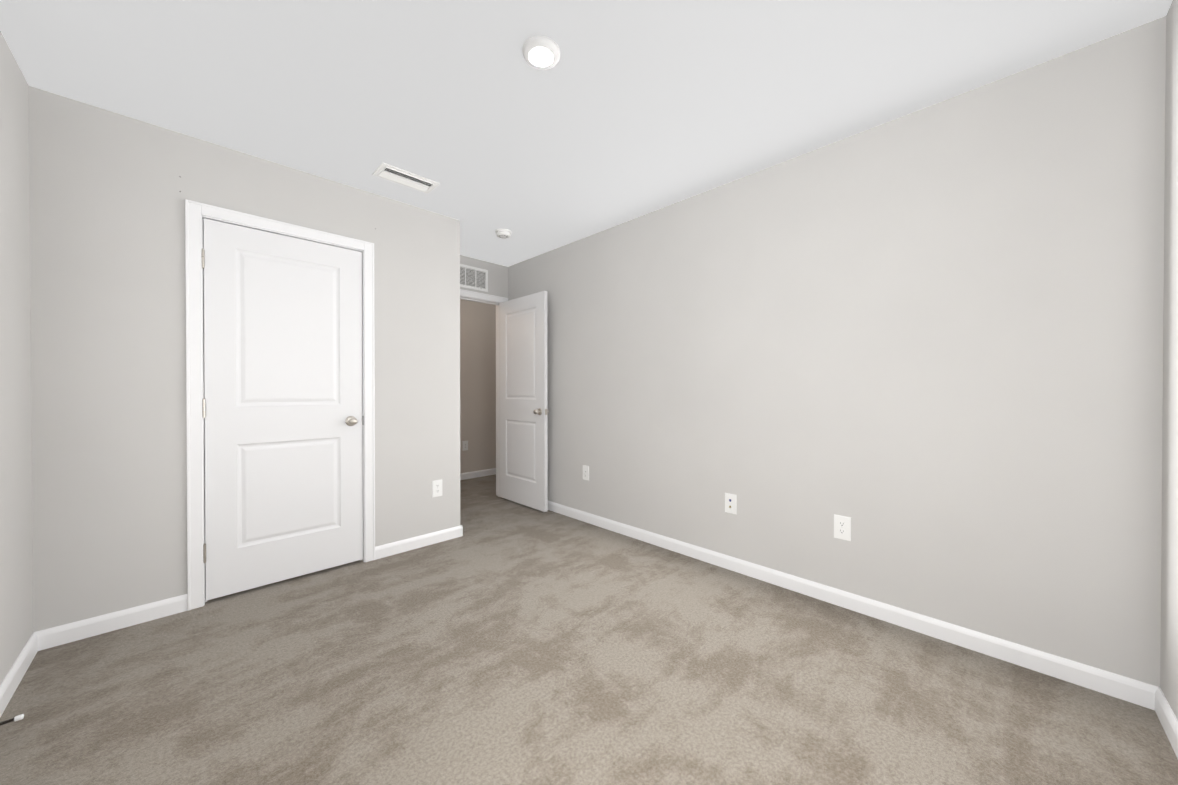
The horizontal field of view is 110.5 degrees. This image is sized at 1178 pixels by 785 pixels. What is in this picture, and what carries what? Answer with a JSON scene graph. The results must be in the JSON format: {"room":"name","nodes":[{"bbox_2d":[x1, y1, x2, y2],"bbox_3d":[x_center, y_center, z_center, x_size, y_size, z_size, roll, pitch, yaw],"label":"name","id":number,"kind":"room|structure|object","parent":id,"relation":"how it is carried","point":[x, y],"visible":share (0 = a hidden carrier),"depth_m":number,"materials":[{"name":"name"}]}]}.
{"room":"empty bedroom","nodes":[
{"label":"empty bedroom","id":0,"kind":"room"},
{"bbox_2d":[0,31,32,684],"bbox_3d":[-1.550,-0.093,0.805,0.120,2.460,4.365,0,1,-45],"label":"wall","id":1,"kind":"structure","parent":0,"point":[16,579],"depth_m":1.61,"materials":[{"name":"beige paint"}]},
{"bbox_2d":[0,714,23,725],"bbox_3d":[-1.886,1.063,1.313,0.081,0.022,0.022,0,1,-45],"label":"door stop","id":2,"kind":"object","parent":1,"relation":"attached to","point":[18,717],"visible":1,"depth_m":1.32,"materials":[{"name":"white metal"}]},
{"bbox_2d":[0,632,37,716],"bbox_3d":[-1.238,1.096,0.590,0.013,0.083,3.370,0,1,-45],"label":"baseboard","id":3,"kind":"structure","parent":1,"relation":"attached to","point":[10,683],"depth_m":1.58,"materials":[{"name":"white paint"}]},
{"bbox_2d":[29,86,459,631],"bbox_3d":[-1.981,-0.106,2.748,2.000,2.460,0.755,0,1,-45],"label":"wall","id":4,"kind":"structure","parent":0,"point":[108,351],"depth_m":2.01,"materials":[{"name":"beige paint"}]},
{"bbox_2d":[35,594,187,650],"bbox_3d":[-2.251,1.088,1.949,0.483,0.083,0.013,0,1,-45],"label":"baseboard","id":5,"kind":"structure","parent":4,"relation":"attached to","point":[74,631],"depth_m":1.93,"materials":[{"name":"white paint"}]},
{"bbox_2d":[185,199,374,610],"bbox_3d":[-1.808,0.089,2.473,0.804,2.074,0.120,0,1,-45],"label":"door frame","id":6,"kind":"structure","parent":4,"relation":"attached to","point":[261,229],"depth_m":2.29,"materials":[{"name":"white paint"}]},
{"bbox_2d":[201,218,362,600],"bbox_3d":[-1.781,0.091,2.445,0.779,2.030,0.169,0,1,-45],"label":"closet door","id":7,"kind":"structure","parent":4,"relation":"in","point":[282,408],"depth_m":2.39,"materials":[{"name":"white paint"}]},
{"bbox_2d":[375,525,462,559],"bbox_3d":[-1.217,1.081,2.970,0.638,0.083,0.013,0,1,-45],"label":"baseboard","id":8,"kind":"structure","parent":4,"relation":"attached to","point":[396,547],"depth_m":2.94,"materials":[{"name":"white paint"}]},
{"bbox_2d":[432,479,441,497],"bbox_3d":[-1.133,0.717,3.055,0.078,0.124,0.007,0,1,-45],"label":"electrical outlet","id":9,"kind":"object","parent":4,"relation":"attached to","point":[436,488],"visible":1,"depth_m":3.05,"materials":[{"name":"white plastic"}]},
{"bbox_2d":[460,299,495,472],"bbox_3d":[-1.817,-0.120,5.072,3.940,2.460,0.120,0,1,-45],"label":"wall","id":10,"kind":"structure","parent":0,"point":[478,376],"depth_m":5.35,"materials":[{"name":"beige paint"}]},
{"bbox_2d":[462,441,467,450],"bbox_3d":[-1.580,0.679,5.221,0.078,0.124,0.007,0,1,-45],"label":"outlet","id":11,"kind":"object","parent":10,"relation":"attached to","point":[464,445],"visible":1,"depth_m":5.21,"materials":[{"name":"white plastic"}]},
{"bbox_2d":[460,468,495,479],"bbox_3d":[-1.770,1.069,5.032,3.700,0.083,0.013,0,1,-45],"label":"baseboard","id":12,"kind":"structure","parent":10,"relation":"attached to","point":[476,474],"depth_m":5.33,"materials":[{"name":"white paint"}]},
{"bbox_2d":[460,255,507,297],"bbox_3d":[-1.954,-0.110,3.390,2.940,2.460,0.120,0,1,-45],"label":"wall","id":13,"kind":"structure","parent":0,"point":[497,279],"depth_m":4.25,"materials":[{"name":"beige paint"}]},
{"bbox_2d":[460,264,487,291],"bbox_3d":[-1.181,-1.144,4.066,0.385,0.225,0.016,0,1,-45],"label":"air vent","id":14,"kind":"object","parent":13,"relation":"in","point":[471,277],"visible":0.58,"depth_m":4.09,"materials":[{"name":"white plastic"}]},
{"bbox_2d":[460,289,507,496],"bbox_3d":[-1.229,0.055,4.094,0.900,2.121,0.139,0,1,-45],"label":"door frame","id":15,"kind":"structure","parent":13,"relation":"attached to","point":[497,378],"depth_m":4.36,"materials":[{"name":"white paint"}]},
{"bbox_2d":[499,291,548,511],"bbox_3d":[-0.664,0.081,4.028,0.169,2.030,0.783,0,1,-45],"label":"entry door","id":16,"kind":"structure","parent":15,"relation":"attached to","point":[523,439],"depth_m":3.97,"materials":[{"name":"white paint"}]},
{"bbox_2d":[0,0,1172,266],"bbox_3d":[-0.462,-1.390,1.872,3.180,0.120,4.365,0,1,-45],"label":"ceiling","id":17,"kind":"structure","parent":0,"point":[622,112],"depth_m":1.73,"materials":[{"name":"white paint"}]},
{"bbox_2d":[372,162,439,193],"bbox_3d":[-1.137,-1.331,2.551,0.345,0.012,0.185,0,1,-45],"label":"ceiling vent","id":18,"kind":"object","parent":17,"relation":"in","point":[388,172],"visible":1,"depth_m":2.54,"materials":[{"name":"white plastic"}]},
{"bbox_2d":[495,229,511,238],"bbox_3d":[-0.713,-1.319,3.407,0.136,0.042,0.136,0,1,-45],"label":"smoke detector","id":19,"kind":"object","parent":17,"relation":"attached to","point":[504,233],"visible":1,"depth_m":3.37,"materials":[{"name":"white plastic"}]},
{"bbox_2d":[522,36,559,69],"bbox_3d":[-0.186,-1.317,1.593,0.148,0.022,0.148,0,1,-45],"label":"recessed light","id":20,"kind":"object","parent":17,"relation":"in","point":[541,52],"visible":0.98,"depth_m":1.57,"materials":[{"name":"white"}]},
{"bbox_2d":[0,474,1177,784],"bbox_3d":[-0.259,1.184,2.863,4.840,0.120,5.465,0,1,-45],"label":"floor","id":21,"kind":"structure","parent":0,"point":[504,642],"depth_m":1.55,"materials":[{"name":"carpet"}]},
{"bbox_2d":[508,16,1165,686],"bbox_3d":[0.626,-0.107,2.956,0.120,2.460,4.365,0,1,-45],"label":"wall","id":22,"kind":"structure","parent":0,"point":[922,348],"depth_m":1.92,"materials":[{"name":"beige paint"}]},
{"bbox_2d":[583,465,588,480],"bbox_3d":[-0.029,0.694,3.533,0.007,0.124,0.078,0,1,-45],"label":"electrical outlet","id":23,"kind":"object","parent":22,"relation":"attached to","point":[585,472],"visible":1,"depth_m":3.53,"materials":[{"name":"white plastic"}]},
{"bbox_2d":[725,493,736,514],"bbox_3d":[0.895,0.705,2.591,0.017,0.124,0.078,0,1,-45],"label":"outlet","id":24,"kind":"object","parent":22,"relation":"attached to","point":[730,503],"visible":1,"depth_m":2.59,"materials":[{"name":"white plastic"}]},
{"bbox_2d":[834,514,850,540],"bbox_3d":[1.335,0.713,2.153,0.007,0.124,0.078,0,1,-45],"label":"electrical outlet","id":25,"kind":"object","parent":22,"relation":"attached to","point":[842,527],"visible":1,"depth_m":2.15,"materials":[{"name":"white plastic"}]},
{"bbox_2d":[548,501,1159,709],"bbox_3d":[0.579,1.082,2.916,0.013,0.083,4.125,0,1,-45],"label":"baseboard","id":26,"kind":"structure","parent":22,"relation":"attached to","point":[1137,692],"depth_m":1.93,"materials":[{"name":"white paint"}]},
{"bbox_2d":[1160,0,1177,719],"bbox_3d":[1.030,-0.091,0.371,2.940,2.460,0.120,0,1,-45],"label":"wall","id":27,"kind":"structure","parent":0,"point":[1169,623],"depth_m":1.38,"materials":[{"name":"beige paint"}]},
{"bbox_2d":[1155,687,1177,757],"bbox_3d":[0.983,1.097,0.425,2.940,0.083,0.013,0,1,-45],"label":"baseboard","id":28,"kind":"structure","parent":27,"relation":"attached to","point":[1166,716],"depth_m":1.35,"materials":[{"name":"white paint"}]}
]}

